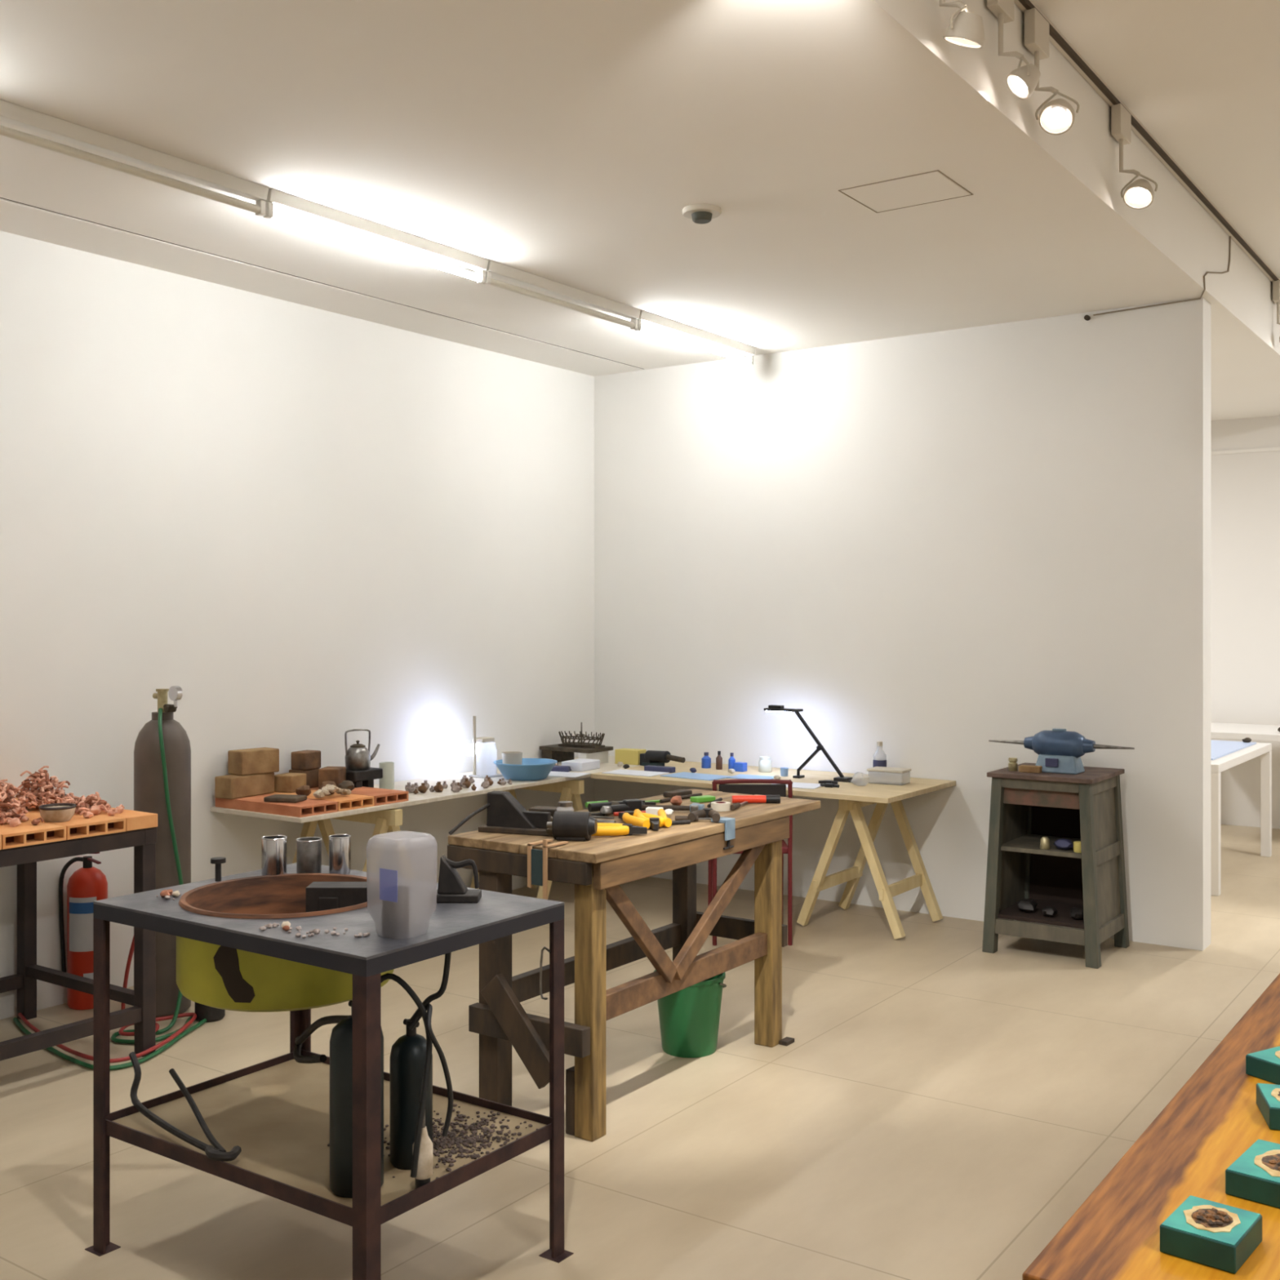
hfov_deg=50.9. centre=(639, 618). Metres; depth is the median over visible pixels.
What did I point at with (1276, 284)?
track spotlight
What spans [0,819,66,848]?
clay piece
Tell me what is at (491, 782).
metal casting
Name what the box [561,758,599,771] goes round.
case
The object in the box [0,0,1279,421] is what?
ceiling
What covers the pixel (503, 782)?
metal casting
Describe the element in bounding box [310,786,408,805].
clay piece
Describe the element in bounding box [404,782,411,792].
metal casting
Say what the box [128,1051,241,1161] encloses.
tongs
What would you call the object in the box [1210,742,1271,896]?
display table
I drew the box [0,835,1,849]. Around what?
clay piece
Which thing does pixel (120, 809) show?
lump
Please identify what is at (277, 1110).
table
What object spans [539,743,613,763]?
tray
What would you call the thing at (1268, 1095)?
box
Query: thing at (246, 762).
brick
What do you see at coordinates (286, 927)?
lump
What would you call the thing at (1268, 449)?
trim
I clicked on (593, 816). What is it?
chisel
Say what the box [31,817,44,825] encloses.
lump
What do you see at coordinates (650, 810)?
block
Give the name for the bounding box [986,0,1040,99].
track spotlight
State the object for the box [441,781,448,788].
metal casting
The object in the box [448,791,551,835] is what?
vise
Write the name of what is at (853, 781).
tool
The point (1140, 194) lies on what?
track spotlight
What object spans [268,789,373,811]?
clay piece
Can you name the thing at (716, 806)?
tape roll
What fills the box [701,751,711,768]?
bottle
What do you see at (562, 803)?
glass jar
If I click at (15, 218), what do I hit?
trim
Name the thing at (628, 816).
pliers
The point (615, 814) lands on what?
metal rod
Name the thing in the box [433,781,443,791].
metal casting
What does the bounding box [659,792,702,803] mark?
metal rod
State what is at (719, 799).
metal rod
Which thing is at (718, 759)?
bottle
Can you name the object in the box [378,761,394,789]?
glass cylinder
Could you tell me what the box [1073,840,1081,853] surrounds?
tin
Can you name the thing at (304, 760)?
brick
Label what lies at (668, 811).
lump
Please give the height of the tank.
0.385 m
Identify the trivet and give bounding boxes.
[558,722,604,748]
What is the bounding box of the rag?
[1053,838,1073,849]
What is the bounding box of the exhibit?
[1241,737,1251,742]
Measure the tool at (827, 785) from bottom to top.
0.018 m
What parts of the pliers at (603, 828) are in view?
handle, handle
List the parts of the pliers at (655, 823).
handle, handle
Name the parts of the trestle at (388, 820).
leg, leg, leg, leg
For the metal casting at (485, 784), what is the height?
0.052 m
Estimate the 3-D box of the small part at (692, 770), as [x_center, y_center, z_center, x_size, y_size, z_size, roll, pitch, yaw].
[0.298,0.847,7.533,0.038,0.028,0.040,0,0,-30]
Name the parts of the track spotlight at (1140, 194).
stem, lamp glass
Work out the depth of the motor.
4.29 m
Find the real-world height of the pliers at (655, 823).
0.034 m
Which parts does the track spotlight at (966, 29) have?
stem, lamp glass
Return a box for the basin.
[493,758,557,781]
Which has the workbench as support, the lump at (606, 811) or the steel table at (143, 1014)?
the lump at (606, 811)
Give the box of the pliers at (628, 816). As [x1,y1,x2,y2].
[618,810,671,828]
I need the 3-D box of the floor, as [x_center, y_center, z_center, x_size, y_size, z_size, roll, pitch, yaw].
[0.992,1.650,4.550,10.800,0.100,14.190,0,0,35]
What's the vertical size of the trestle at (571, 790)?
0.704 m
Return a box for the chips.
[327,1103,537,1178]
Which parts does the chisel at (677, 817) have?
handle, blade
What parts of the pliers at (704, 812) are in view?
handle, handle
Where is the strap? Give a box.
[527,839,568,899]
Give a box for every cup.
[502,751,523,764]
[780,767,788,776]
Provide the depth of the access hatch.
4.87 m
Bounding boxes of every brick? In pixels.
[214,772,274,799]
[227,746,279,775]
[263,794,306,802]
[274,772,306,792]
[288,768,319,787]
[291,750,320,770]
[318,766,346,789]
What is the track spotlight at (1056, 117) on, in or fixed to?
attached to the track
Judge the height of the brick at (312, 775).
0.090 m
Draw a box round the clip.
[1084,315,1090,320]
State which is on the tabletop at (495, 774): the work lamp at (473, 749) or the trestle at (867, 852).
the work lamp at (473, 749)
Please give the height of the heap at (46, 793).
0.161 m
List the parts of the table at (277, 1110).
leg, foot plate, valve knob, stem, knob, leg, frame, shelf frame, leg, foot plate, leg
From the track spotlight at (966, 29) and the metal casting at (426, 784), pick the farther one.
the metal casting at (426, 784)
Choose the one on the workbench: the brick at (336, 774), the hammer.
the hammer
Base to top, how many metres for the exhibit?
0.042 m
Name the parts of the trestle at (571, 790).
leg, leg, leg, leg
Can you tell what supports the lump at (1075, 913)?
on the base cabinet
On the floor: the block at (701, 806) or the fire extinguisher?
the fire extinguisher
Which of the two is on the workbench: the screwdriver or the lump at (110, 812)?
the screwdriver
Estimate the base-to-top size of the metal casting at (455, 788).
0.050 m
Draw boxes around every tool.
[640,750,685,766]
[818,780,838,784]
[820,782,839,787]
[848,779,865,784]
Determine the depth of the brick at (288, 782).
6.35 m
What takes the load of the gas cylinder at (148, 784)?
on the floor
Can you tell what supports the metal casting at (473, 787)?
on the tabletop at (495, 774)
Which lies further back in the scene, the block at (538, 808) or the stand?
the stand
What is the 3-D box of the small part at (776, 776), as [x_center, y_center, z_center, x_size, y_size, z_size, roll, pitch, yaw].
[0.733,0.847,7.180,0.040,0.028,0.038,0,0,3]
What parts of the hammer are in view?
handle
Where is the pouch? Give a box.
[551,765,571,772]
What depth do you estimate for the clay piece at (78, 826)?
4.78 m
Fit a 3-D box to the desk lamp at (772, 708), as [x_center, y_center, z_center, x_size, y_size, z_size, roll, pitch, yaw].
[0.910,0.670,7.300,0.510,0.390,0.080,0,0,35]
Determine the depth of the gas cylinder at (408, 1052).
3.13 m
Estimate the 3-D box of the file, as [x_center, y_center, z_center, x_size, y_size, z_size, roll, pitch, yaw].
[-0.059,0.698,5.132,0.330,0.023,0.022,0,0,-31]
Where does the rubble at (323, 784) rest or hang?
on the clay piece at (350, 802)
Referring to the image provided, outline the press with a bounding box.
[436,854,481,902]
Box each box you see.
[306,881,367,912]
[614,748,646,764]
[1160,1195,1262,1273]
[1225,1138,1279,1208]
[1245,1045,1279,1084]
[1256,1083,1279,1130]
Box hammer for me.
[641,802,699,812]
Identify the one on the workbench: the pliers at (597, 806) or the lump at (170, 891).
the pliers at (597, 806)
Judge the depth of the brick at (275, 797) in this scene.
6.01 m
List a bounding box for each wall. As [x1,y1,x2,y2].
[0,231,594,1019]
[594,297,1210,951]
[1210,415,1279,829]
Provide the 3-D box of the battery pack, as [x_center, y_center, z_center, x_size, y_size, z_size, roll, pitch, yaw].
[0.112,0.850,7.615,0.180,0.030,0.050,0,0,32]
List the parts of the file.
handle, blade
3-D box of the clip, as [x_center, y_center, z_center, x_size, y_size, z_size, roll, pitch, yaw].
[2.259,-1.522,6.794,0.026,0.026,0.020,0,0,35]
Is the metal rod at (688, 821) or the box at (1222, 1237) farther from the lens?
the metal rod at (688, 821)
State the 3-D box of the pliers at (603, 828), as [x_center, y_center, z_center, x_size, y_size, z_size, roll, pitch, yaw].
[-0.101,0.692,4.421,0.248,0.034,0.115,0,0,1]
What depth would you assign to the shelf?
6.50 m
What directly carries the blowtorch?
on the table at (277, 1110)
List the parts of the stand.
leg, leg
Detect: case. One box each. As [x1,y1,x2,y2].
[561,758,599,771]
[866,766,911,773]
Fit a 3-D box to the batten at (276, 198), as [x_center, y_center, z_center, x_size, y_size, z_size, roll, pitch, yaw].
[-1.016,-1.503,5.344,0.066,0.098,1.173,0,0,35]
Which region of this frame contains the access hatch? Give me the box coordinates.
[838,169,973,213]
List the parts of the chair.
leg, backrest, seat, leg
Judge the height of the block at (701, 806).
0.030 m
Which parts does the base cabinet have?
post, panel, post, rail, rail, rail, panel, post, rail, panel, rail, rail, post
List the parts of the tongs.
arm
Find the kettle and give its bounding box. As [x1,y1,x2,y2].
[344,728,380,769]
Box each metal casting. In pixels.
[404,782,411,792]
[408,784,416,792]
[413,782,418,790]
[417,782,426,793]
[423,780,429,789]
[429,786,434,791]
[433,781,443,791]
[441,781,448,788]
[450,782,460,792]
[459,777,466,786]
[462,778,471,787]
[468,776,475,783]
[471,784,476,790]
[480,777,489,788]
[487,777,493,785]
[499,777,506,785]
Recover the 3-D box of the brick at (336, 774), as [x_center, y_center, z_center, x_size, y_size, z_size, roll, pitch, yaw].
[-1.487,0.768,6.502,0.100,0.100,0.120,0,0,6]
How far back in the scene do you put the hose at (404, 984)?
3.02 m
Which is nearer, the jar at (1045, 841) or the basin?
the jar at (1045, 841)
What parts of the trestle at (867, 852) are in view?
leg, leg, leg, leg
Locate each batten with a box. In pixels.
[0,99,268,216]
[263,188,488,283]
[482,260,640,329]
[635,310,755,364]
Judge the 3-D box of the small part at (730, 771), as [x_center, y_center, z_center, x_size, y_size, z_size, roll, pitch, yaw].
[0.508,0.847,7.486,0.038,0.028,0.033,0,0,-27]
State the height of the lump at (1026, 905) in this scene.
0.060 m
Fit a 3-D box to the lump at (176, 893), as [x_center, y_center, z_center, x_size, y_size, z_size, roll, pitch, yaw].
[-1.195,0.707,3.462,0.018,0.016,0.018,0,0,-6]
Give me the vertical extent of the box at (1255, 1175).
0.043 m
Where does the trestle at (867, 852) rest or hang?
on the floor
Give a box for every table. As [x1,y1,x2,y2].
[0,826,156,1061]
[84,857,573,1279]
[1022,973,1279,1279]
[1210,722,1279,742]
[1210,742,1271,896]
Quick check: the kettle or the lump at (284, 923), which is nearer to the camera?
the lump at (284, 923)
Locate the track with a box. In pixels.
[1014,0,1279,282]
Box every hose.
[13,707,206,1070]
[17,933,196,1062]
[380,973,432,1177]
[408,952,451,1021]
[408,1003,453,1136]
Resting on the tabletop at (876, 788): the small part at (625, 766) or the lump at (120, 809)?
the small part at (625, 766)
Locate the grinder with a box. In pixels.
[988,728,1134,774]
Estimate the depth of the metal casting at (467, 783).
6.88 m
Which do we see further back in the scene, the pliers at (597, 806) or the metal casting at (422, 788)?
the metal casting at (422, 788)
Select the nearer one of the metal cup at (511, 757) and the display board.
the metal cup at (511, 757)
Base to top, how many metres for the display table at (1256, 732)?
0.800 m
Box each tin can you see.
[261,835,287,875]
[296,836,321,873]
[328,834,351,874]
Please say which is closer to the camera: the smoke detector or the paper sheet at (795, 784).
the smoke detector
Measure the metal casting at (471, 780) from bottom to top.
0.039 m
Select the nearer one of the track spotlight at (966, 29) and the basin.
the track spotlight at (966, 29)
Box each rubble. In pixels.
[295,785,311,795]
[320,781,336,795]
[337,780,355,791]
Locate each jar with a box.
[557,800,572,807]
[758,755,771,772]
[1040,836,1050,848]
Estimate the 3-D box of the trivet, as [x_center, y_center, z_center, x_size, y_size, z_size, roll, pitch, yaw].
[-0.352,0.694,8.087,0.331,0.147,0.153,0,0,35]
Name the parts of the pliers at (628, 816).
handle, handle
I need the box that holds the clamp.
[711,816,735,849]
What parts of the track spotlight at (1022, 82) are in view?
stem, lamp glass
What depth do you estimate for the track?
5.40 m
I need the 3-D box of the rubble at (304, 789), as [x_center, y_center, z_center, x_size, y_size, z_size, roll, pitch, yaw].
[-1.553,0.794,6.217,0.067,0.052,0.062,0,0,-36]
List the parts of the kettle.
handle, lid, spout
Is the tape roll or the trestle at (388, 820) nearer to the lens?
the tape roll
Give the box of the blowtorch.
[412,1076,432,1188]
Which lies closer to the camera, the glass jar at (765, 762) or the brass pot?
the brass pot
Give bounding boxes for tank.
[194,1001,225,1022]
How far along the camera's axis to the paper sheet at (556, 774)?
7.45 m
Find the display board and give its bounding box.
[1210,739,1256,759]
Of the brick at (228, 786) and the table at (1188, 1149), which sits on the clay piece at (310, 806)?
the brick at (228, 786)
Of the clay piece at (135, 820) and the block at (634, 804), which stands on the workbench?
the block at (634, 804)
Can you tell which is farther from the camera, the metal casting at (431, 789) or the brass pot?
the metal casting at (431, 789)
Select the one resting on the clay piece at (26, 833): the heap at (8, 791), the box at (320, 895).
the heap at (8, 791)
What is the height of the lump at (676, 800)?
0.037 m
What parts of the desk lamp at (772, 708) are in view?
arm, arm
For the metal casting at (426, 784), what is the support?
on the tabletop at (495, 774)
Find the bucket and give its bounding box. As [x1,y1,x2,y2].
[653,969,726,1057]
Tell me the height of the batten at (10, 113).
0.098 m
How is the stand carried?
on the clay piece at (381, 796)
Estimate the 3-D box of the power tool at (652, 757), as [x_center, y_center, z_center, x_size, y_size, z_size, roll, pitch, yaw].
[0.135,0.818,7.866,0.311,0.094,0.070,0,0,41]
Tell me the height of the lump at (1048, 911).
0.048 m
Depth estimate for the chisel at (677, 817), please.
4.70 m
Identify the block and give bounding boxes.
[528,805,561,816]
[622,799,641,811]
[645,806,663,815]
[662,789,692,797]
[689,795,715,802]
[689,803,704,812]
[1018,764,1042,773]
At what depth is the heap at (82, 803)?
4.96 m
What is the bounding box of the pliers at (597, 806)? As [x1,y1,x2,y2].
[587,800,656,813]
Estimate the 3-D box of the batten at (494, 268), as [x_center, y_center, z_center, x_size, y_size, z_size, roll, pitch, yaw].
[-0.348,-1.503,6.298,0.066,0.098,1.133,0,0,35]
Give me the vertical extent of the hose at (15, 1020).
1.242 m
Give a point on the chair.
(761, 789)
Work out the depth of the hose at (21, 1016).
5.14 m
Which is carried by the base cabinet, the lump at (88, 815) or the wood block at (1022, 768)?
the wood block at (1022, 768)
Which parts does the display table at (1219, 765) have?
leg, leg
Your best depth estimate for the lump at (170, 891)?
3.48 m
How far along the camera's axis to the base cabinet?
6.44 m
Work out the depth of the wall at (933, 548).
7.30 m
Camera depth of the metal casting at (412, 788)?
6.68 m
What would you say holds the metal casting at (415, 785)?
on the tabletop at (495, 774)
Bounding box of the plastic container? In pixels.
[366,831,437,939]
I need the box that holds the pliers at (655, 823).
[633,808,666,830]
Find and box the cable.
[1093,235,1231,315]
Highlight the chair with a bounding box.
[707,778,792,945]
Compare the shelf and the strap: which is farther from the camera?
the shelf
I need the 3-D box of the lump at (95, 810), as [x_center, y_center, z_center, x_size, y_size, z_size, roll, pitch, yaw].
[-1.983,0.697,4.918,0.055,0.041,0.042,0,0,-40]
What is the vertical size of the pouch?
0.030 m
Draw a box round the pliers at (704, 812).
[687,808,719,822]
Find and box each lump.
[3,817,21,826]
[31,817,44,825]
[79,810,93,818]
[89,804,106,815]
[107,808,117,816]
[115,804,124,813]
[160,889,170,897]
[166,888,173,895]
[173,890,180,897]
[281,920,290,927]
[282,924,289,931]
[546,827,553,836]
[600,805,613,816]
[611,800,619,804]
[664,808,673,816]
[670,795,681,805]
[1017,899,1037,912]
[1041,906,1057,916]
[1070,906,1083,919]
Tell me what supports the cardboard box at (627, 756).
on the tabletop at (495, 774)
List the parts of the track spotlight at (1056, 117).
stem, lamp glass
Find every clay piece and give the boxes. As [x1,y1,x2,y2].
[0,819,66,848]
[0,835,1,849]
[9,808,125,839]
[13,797,157,831]
[215,793,337,817]
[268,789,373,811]
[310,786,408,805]
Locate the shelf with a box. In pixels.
[1000,834,1081,858]
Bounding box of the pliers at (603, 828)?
[591,822,647,835]
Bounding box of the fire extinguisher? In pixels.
[58,852,107,1009]
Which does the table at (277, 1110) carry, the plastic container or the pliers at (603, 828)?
the plastic container
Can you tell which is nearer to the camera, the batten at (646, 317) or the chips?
the chips
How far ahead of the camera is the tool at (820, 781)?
7.04 m
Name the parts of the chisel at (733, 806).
handle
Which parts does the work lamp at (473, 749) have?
rod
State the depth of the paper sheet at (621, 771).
7.53 m
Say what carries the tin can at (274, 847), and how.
on the table at (277, 1110)
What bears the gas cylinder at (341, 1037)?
on the table at (277, 1110)
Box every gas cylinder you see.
[133,685,191,1017]
[329,1000,383,1198]
[390,1018,432,1169]
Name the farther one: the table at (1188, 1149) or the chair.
the chair
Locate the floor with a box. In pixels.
[0,824,1279,1279]
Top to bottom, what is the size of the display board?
0.010 m
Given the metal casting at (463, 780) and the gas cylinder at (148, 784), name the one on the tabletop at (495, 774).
the metal casting at (463, 780)
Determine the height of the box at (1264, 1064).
0.043 m
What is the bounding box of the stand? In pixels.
[346,767,382,787]
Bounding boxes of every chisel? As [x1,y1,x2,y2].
[591,815,613,819]
[675,815,711,821]
[729,801,747,810]
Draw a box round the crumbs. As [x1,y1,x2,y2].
[155,891,369,937]
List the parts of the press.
lever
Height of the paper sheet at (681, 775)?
0.004 m
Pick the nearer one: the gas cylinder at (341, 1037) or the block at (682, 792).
the gas cylinder at (341, 1037)
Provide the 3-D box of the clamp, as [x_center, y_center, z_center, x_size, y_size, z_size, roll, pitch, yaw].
[0.291,0.750,4.706,0.064,0.104,0.060,0,0,35]
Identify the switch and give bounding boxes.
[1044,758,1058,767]
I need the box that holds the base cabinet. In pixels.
[982,762,1128,968]
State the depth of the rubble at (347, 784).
6.32 m
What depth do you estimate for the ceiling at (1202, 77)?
4.90 m
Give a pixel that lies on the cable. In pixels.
(1229, 251)
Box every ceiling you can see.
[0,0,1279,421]
[1031,0,1279,278]
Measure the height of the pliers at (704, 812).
0.034 m
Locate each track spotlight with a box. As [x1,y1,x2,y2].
[939,0,985,48]
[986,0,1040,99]
[1024,8,1079,134]
[1111,103,1157,209]
[1272,280,1279,342]
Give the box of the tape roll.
[711,801,730,811]
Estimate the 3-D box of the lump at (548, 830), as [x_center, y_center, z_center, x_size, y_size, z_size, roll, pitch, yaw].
[-0.287,0.692,4.401,0.043,0.037,0.045,0,0,-24]
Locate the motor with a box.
[546,811,597,841]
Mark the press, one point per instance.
(451, 888)
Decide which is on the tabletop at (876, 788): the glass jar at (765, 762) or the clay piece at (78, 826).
the glass jar at (765, 762)
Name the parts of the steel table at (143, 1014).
rail, leg, rail, plate, frame, rail, leg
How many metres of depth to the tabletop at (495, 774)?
6.84 m
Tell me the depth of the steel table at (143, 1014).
4.93 m
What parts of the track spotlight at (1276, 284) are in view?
stem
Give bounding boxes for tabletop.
[210,755,671,822]
[590,760,955,803]
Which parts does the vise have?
handle, blade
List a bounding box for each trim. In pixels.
[0,198,644,376]
[1210,447,1279,454]
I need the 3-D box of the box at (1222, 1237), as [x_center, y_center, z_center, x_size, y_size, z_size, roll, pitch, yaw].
[0.746,0.798,1.756,0.094,0.043,0.118,0,0,40]
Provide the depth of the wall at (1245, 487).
10.38 m
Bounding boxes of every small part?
[617,761,622,766]
[622,764,629,768]
[689,767,697,772]
[728,768,734,773]
[773,774,781,779]
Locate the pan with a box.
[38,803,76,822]
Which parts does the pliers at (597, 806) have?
handle, handle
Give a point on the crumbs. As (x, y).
(166, 897)
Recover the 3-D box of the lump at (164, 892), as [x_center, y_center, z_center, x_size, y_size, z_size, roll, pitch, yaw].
[-1.221,0.706,3.457,0.025,0.020,0.025,0,0,5]
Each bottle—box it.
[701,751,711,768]
[715,751,722,769]
[728,752,735,769]
[872,741,886,767]
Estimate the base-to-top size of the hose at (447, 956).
0.197 m
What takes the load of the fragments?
on the clay piece at (350, 802)
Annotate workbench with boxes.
[447,788,820,1141]
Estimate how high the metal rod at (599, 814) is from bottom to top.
0.014 m
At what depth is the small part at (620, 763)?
7.84 m
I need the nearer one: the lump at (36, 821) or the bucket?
the lump at (36, 821)
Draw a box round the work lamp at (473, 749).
[466,715,494,775]
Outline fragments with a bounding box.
[312,784,351,798]
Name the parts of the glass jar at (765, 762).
lid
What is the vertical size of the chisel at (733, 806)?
0.021 m
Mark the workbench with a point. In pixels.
(597, 866)
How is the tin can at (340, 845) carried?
on the table at (277, 1110)
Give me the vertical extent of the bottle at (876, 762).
0.195 m
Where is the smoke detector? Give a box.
[682,204,721,223]
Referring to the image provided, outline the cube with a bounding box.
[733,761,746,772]
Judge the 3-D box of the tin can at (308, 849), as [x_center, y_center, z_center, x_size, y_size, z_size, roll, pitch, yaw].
[-0.930,0.666,3.778,0.071,0.098,0.071,0,0,35]
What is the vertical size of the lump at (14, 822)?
0.035 m
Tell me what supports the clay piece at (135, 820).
on the steel table at (143, 1014)
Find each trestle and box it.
[292,808,402,871]
[470,779,584,898]
[796,799,942,939]
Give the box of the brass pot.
[1008,757,1017,771]
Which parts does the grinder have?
motor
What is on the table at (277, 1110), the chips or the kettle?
the chips
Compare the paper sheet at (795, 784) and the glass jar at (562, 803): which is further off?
the paper sheet at (795, 784)
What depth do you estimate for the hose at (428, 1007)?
3.05 m
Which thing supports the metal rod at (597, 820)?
on the workbench
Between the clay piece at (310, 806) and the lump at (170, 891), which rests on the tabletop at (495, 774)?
the clay piece at (310, 806)
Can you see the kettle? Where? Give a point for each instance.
(357, 757)
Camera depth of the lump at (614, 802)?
4.97 m
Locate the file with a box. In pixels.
[585,800,659,808]
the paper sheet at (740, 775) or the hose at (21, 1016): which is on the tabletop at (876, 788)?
the paper sheet at (740, 775)
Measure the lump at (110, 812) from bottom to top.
0.029 m
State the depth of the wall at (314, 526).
6.43 m
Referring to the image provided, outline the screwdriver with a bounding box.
[731,795,780,803]
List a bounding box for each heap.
[0,778,31,825]
[13,765,73,808]
[55,791,112,814]
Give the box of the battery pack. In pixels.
[644,764,675,773]
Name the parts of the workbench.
leg, leg, leg, leg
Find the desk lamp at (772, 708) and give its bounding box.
[764,704,853,782]
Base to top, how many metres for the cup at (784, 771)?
0.045 m
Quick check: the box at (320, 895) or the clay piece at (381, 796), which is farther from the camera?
the clay piece at (381, 796)
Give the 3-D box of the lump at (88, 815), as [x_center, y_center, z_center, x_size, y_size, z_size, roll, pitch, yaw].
[-1.986,0.702,4.829,0.031,0.030,0.044,0,0,24]
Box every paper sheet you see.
[547,771,591,777]
[601,768,669,777]
[659,772,728,780]
[726,773,773,779]
[771,782,821,789]
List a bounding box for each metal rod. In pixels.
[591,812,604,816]
[596,819,615,822]
[613,810,645,816]
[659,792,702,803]
[671,819,690,825]
[706,797,722,808]
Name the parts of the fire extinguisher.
handle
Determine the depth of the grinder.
6.41 m
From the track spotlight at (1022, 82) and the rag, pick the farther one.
the rag
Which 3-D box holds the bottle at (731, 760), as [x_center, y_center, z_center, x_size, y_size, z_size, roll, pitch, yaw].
[0.525,0.815,7.692,0.040,0.100,0.040,0,0,35]
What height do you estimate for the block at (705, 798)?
0.020 m

